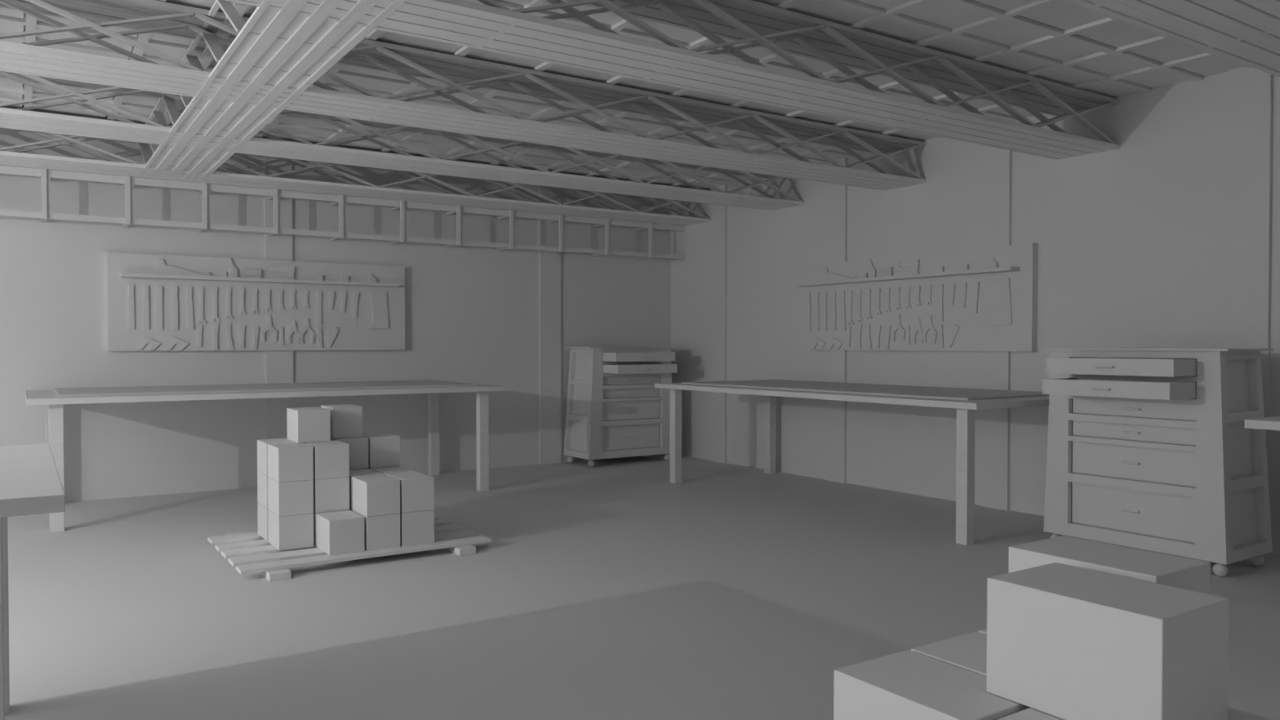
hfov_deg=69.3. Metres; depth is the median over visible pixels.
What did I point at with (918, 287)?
wrench
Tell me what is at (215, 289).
wrench
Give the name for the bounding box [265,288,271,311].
wrench
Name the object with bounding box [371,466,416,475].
cardboard box
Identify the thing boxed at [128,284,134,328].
file
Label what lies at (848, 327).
snips
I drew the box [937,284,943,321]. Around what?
scraper
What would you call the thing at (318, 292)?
file
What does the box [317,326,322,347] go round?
utility knife
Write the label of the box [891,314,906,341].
pliers
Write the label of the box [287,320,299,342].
pliers
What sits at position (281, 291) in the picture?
wrench
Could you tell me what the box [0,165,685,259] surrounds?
wall frame
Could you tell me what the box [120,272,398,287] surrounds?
shelf
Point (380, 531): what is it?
cardboard box
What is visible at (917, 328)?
pliers
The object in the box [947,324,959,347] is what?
knife
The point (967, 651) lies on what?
cardboard box
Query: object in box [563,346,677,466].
cabinet
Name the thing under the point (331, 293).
chisel
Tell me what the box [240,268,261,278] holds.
carton
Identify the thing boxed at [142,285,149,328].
file
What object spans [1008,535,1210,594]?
cardboard box
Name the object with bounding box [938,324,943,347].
utility knife
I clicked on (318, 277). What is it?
tin
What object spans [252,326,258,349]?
snips
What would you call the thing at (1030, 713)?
cardboard box
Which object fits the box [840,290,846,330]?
file
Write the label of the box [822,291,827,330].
file
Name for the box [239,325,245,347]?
snips
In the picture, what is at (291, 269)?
drill
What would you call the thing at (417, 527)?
cardboard box
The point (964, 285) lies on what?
chisel
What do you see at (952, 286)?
chisel
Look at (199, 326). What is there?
snips
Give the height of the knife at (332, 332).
0.195 m
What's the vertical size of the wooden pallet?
0.064 m
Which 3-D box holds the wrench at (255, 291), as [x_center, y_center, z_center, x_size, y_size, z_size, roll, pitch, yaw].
[-3.473,-0.534,8.370,0.055,0.217,0.017,-1,1,-34]
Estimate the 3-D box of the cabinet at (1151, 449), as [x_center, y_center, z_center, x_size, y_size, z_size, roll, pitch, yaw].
[3.036,0.568,5.636,0.883,1.278,1.120,-1,1,-34]
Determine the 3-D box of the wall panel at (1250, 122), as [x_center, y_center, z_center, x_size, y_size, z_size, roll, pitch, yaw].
[3.831,-0.321,5.839,0.030,3.049,0.240,-1,1,-34]
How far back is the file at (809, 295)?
8.98 m
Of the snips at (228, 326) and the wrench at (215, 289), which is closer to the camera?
the wrench at (215, 289)
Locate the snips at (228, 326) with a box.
[226,324,233,349]
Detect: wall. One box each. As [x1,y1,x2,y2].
[0,127,671,502]
[671,71,1279,555]
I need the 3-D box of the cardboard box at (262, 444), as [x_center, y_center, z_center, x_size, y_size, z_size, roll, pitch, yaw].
[-2.335,0.623,5.985,0.203,0.204,0.280,-1,1,-34]
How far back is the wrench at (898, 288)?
8.07 m
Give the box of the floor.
[4,453,1279,719]
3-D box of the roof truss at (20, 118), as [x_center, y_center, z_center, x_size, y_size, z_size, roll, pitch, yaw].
[-3.327,-1.654,6.104,11.598,0.345,0.466,-1,1,-34]
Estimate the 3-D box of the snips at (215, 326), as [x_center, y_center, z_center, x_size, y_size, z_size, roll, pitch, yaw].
[-3.748,-0.206,8.190,0.048,0.228,0.018,-1,1,-34]
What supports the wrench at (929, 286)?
attached to the board at (1018, 263)
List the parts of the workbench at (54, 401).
leg, leg, leg, leg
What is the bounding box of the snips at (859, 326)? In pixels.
[857,324,862,349]
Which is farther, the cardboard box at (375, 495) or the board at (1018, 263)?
the board at (1018, 263)
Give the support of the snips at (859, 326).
attached to the board at (1018, 263)
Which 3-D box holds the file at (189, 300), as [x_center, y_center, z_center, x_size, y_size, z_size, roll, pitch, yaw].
[-3.918,-0.451,8.073,0.056,0.372,0.017,-1,1,-34]
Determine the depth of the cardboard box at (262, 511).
5.92 m
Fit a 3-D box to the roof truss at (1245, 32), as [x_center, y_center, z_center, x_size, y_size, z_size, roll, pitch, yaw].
[-0.530,-1.585,1.932,11.598,0.345,0.466,-1,1,-34]
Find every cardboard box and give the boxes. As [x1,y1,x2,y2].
[257,438,295,475]
[257,471,267,508]
[257,502,267,541]
[267,442,313,482]
[267,476,313,516]
[267,509,313,551]
[286,406,330,443]
[303,440,349,479]
[312,476,349,512]
[313,509,349,546]
[316,510,364,555]
[320,404,362,438]
[331,436,368,469]
[349,469,382,509]
[352,474,399,516]
[352,510,399,551]
[362,432,399,468]
[368,466,399,469]
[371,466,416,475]
[386,471,434,512]
[400,510,434,546]
[833,649,1031,719]
[911,631,986,676]
[978,627,986,634]
[986,562,1228,719]
[997,707,1064,719]
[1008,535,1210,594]
[1227,706,1271,719]
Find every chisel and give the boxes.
[328,291,334,310]
[341,291,346,312]
[353,292,358,318]
[949,283,955,304]
[961,282,967,307]
[973,281,979,313]
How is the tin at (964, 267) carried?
on the board at (1018, 263)
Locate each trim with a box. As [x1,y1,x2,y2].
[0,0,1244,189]
[264,155,293,439]
[538,185,560,464]
[711,184,727,462]
[825,157,847,483]
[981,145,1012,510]
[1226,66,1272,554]
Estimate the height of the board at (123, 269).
0.824 m
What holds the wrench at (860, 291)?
attached to the board at (1018, 263)
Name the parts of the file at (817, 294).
handle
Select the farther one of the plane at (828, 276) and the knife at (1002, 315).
the plane at (828, 276)
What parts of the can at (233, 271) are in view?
spout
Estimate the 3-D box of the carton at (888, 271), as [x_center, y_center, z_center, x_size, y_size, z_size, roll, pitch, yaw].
[2.165,-0.774,8.200,0.027,0.086,0.173,-1,1,-34]
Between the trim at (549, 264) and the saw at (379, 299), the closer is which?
the saw at (379, 299)
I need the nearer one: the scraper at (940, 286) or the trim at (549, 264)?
the scraper at (940, 286)
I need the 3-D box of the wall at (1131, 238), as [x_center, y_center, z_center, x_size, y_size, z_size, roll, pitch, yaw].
[3.534,-0.381,6.417,0.120,3.149,11.200,-1,1,-34]
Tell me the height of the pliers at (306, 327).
0.232 m
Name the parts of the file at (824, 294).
blade, handle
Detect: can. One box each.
[227,257,238,277]
[867,258,875,277]
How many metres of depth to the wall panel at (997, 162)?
7.33 m
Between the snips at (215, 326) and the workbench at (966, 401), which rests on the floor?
the workbench at (966, 401)
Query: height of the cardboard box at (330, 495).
0.204 m
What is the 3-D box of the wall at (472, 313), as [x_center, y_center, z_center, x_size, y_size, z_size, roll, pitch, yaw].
[-4.444,-0.405,7.883,11.700,3.149,0.120,-1,1,-34]
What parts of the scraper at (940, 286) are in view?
handle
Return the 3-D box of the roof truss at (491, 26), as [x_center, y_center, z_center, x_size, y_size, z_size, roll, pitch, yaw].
[-1.576,-1.611,3.492,11.598,0.345,0.466,-1,1,-34]
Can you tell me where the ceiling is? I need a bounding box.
[0,0,1252,187]
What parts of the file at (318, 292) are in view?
handle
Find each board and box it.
[106,252,404,351]
[795,243,1037,351]
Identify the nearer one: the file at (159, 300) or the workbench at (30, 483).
the workbench at (30, 483)
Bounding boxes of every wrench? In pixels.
[197,287,206,323]
[211,287,219,321]
[225,288,232,318]
[239,288,245,314]
[252,288,258,312]
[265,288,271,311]
[278,289,284,310]
[290,289,296,308]
[303,290,309,308]
[847,289,853,324]
[857,288,862,321]
[866,288,872,318]
[875,288,881,314]
[885,287,891,311]
[895,286,901,309]
[905,286,911,307]
[915,285,921,306]
[926,284,932,304]
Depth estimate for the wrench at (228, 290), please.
8.24 m
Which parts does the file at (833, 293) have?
handle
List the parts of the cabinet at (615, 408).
frame, frame, drawer, drawer, drawer, drawer, drawer, drawer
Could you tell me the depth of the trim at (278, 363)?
8.53 m
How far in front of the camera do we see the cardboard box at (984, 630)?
2.01 m
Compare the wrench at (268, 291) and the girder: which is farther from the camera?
the wrench at (268, 291)
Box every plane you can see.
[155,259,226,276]
[821,267,867,281]
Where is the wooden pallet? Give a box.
[207,515,491,581]
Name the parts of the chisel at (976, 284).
blade, handle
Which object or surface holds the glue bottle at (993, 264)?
on the board at (1018, 263)
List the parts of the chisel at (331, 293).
handle, blade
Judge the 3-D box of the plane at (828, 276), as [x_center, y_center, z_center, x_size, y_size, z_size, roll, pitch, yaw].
[1.895,-0.805,8.601,0.027,0.134,0.565,-1,1,-34]
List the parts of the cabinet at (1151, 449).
handle, handle, drawer, drawer, handle, handle, handle, handle, drawer, drawer, drawer, drawer, frame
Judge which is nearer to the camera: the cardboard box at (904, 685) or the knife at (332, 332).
the cardboard box at (904, 685)
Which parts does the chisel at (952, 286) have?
handle, blade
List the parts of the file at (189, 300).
handle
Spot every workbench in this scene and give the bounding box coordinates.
[0,444,65,719]
[25,379,506,532]
[654,379,1049,545]
[1244,416,1279,430]
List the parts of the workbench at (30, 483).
leg, leg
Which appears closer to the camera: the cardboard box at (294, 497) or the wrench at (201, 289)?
the cardboard box at (294, 497)
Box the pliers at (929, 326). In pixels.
[922,315,937,342]
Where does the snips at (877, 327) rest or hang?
attached to the board at (1018, 263)
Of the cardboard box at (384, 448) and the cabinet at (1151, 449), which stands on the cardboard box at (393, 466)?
the cardboard box at (384, 448)
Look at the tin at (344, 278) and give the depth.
8.80 m
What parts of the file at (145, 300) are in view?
handle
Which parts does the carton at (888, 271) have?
lid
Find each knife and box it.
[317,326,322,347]
[327,326,338,347]
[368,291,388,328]
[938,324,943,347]
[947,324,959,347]
[989,278,1012,324]
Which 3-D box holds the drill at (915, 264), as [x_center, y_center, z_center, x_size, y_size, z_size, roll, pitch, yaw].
[2.307,-0.792,7.988,0.027,0.128,0.242,-1,1,-34]
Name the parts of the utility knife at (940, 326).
handle, blade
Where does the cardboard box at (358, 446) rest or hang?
on the cardboard box
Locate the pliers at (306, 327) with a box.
[299,318,315,343]
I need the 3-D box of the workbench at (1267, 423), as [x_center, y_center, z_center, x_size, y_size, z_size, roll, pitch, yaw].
[4.551,0.769,3.481,1.410,0.948,3.560,-1,1,-34]
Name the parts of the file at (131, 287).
handle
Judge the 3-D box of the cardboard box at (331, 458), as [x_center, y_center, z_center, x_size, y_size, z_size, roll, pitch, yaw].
[-1.980,0.625,5.846,0.206,0.204,0.295,-1,1,-34]
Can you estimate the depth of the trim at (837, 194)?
8.76 m
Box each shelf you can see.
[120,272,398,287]
[795,266,1020,286]
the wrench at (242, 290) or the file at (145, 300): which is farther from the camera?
the wrench at (242, 290)
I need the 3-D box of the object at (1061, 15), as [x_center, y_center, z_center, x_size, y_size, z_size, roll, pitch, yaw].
[-1.334,-1.807,3.130,11.600,0.012,11.200,-1,1,-34]
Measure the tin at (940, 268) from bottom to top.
0.054 m
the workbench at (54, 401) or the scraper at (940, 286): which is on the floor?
the workbench at (54, 401)
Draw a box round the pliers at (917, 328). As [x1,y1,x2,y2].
[911,319,923,342]
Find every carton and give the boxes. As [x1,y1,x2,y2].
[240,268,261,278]
[875,266,893,276]
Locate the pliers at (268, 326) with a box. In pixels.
[261,315,277,341]
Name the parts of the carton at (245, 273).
lid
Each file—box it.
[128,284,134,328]
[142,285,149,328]
[155,285,162,329]
[172,286,177,329]
[186,286,194,329]
[806,293,811,331]
[814,292,819,331]
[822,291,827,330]
[831,291,836,330]
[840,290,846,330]
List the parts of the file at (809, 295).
handle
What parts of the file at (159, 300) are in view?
handle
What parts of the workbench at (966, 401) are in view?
leg, leg, leg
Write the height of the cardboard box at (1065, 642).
0.204 m
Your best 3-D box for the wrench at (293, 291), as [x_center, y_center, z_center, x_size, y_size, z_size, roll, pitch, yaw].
[-3.199,-0.559,8.553,0.048,0.173,0.017,-1,1,-34]
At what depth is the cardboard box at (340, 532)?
5.50 m
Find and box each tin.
[316,275,322,280]
[342,275,348,281]
[937,266,944,271]
[961,263,968,270]
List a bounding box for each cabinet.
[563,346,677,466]
[1040,347,1273,576]
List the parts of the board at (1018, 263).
angle bracket, angle bracket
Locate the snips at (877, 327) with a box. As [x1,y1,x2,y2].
[875,325,880,347]
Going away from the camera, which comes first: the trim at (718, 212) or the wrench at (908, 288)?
the wrench at (908, 288)
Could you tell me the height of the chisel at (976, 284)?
0.252 m
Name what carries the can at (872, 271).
on the board at (1018, 263)
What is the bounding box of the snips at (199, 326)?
[197,324,202,346]
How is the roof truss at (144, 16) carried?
attached to the wall
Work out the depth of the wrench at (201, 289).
8.12 m
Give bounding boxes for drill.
[266,265,294,279]
[896,259,919,274]
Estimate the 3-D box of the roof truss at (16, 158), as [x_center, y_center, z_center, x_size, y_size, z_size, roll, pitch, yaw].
[-4.154,-1.674,7.338,11.598,0.345,0.466,-1,1,-34]
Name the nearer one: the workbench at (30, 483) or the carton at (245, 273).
the workbench at (30, 483)
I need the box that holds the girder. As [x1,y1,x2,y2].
[138,0,406,180]
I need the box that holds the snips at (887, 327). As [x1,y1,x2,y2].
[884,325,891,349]
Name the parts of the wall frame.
post, post, post, post, post, rail, post, post, post, post, post, post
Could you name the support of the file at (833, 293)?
attached to the board at (1018, 263)
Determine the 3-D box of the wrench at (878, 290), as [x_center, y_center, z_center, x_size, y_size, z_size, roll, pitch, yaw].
[2.130,-0.524,8.267,0.017,0.234,0.057,-1,1,-34]
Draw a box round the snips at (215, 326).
[213,324,218,349]
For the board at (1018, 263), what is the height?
0.824 m
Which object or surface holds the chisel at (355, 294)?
attached to the board at (123, 269)
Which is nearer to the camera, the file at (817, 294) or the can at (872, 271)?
the can at (872, 271)
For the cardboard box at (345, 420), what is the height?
0.204 m
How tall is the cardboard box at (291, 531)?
0.204 m
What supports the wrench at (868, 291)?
attached to the board at (1018, 263)
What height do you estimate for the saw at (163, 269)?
0.134 m
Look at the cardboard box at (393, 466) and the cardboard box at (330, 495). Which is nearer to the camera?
the cardboard box at (330, 495)
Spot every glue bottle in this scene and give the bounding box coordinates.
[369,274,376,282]
[990,257,998,267]
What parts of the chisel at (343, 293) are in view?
handle, blade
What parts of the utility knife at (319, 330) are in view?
handle, blade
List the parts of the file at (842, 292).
handle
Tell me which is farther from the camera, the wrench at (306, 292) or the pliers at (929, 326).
the wrench at (306, 292)
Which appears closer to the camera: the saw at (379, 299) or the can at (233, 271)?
the can at (233, 271)
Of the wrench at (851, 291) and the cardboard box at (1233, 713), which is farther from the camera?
the wrench at (851, 291)
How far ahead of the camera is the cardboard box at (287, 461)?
5.61 m
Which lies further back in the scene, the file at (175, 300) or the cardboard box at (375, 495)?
the file at (175, 300)
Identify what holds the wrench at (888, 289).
attached to the board at (1018, 263)
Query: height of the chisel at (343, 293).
0.202 m
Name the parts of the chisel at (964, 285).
blade, handle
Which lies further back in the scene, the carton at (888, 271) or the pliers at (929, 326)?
the carton at (888, 271)
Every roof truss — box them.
[0,0,926,190]
[0,71,804,210]
[0,106,711,226]
[224,0,1118,159]
[1066,0,1279,77]
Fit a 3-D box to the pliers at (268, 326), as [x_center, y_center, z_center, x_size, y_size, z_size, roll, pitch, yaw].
[-3.375,-0.288,8.438,0.144,0.236,0.019,-1,1,-34]
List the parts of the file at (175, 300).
handle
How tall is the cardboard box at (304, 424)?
0.204 m
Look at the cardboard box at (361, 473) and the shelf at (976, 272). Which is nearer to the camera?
the cardboard box at (361, 473)
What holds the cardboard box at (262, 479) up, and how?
on the cardboard box at (262, 511)
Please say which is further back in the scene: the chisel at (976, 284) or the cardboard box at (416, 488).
the chisel at (976, 284)
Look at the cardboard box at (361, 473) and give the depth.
5.88 m
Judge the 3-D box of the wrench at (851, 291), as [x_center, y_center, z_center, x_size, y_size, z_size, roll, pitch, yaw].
[1.943,-0.486,8.546,0.017,0.319,0.070,-1,1,-34]
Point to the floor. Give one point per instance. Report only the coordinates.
(613, 588)
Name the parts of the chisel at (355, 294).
handle, blade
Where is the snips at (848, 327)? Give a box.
[847,326,851,346]
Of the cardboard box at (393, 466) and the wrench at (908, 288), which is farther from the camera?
the wrench at (908, 288)
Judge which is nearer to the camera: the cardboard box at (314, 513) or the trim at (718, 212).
the cardboard box at (314, 513)
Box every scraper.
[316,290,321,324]
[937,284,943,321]
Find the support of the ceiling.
attached to the wall at (1131, 238)

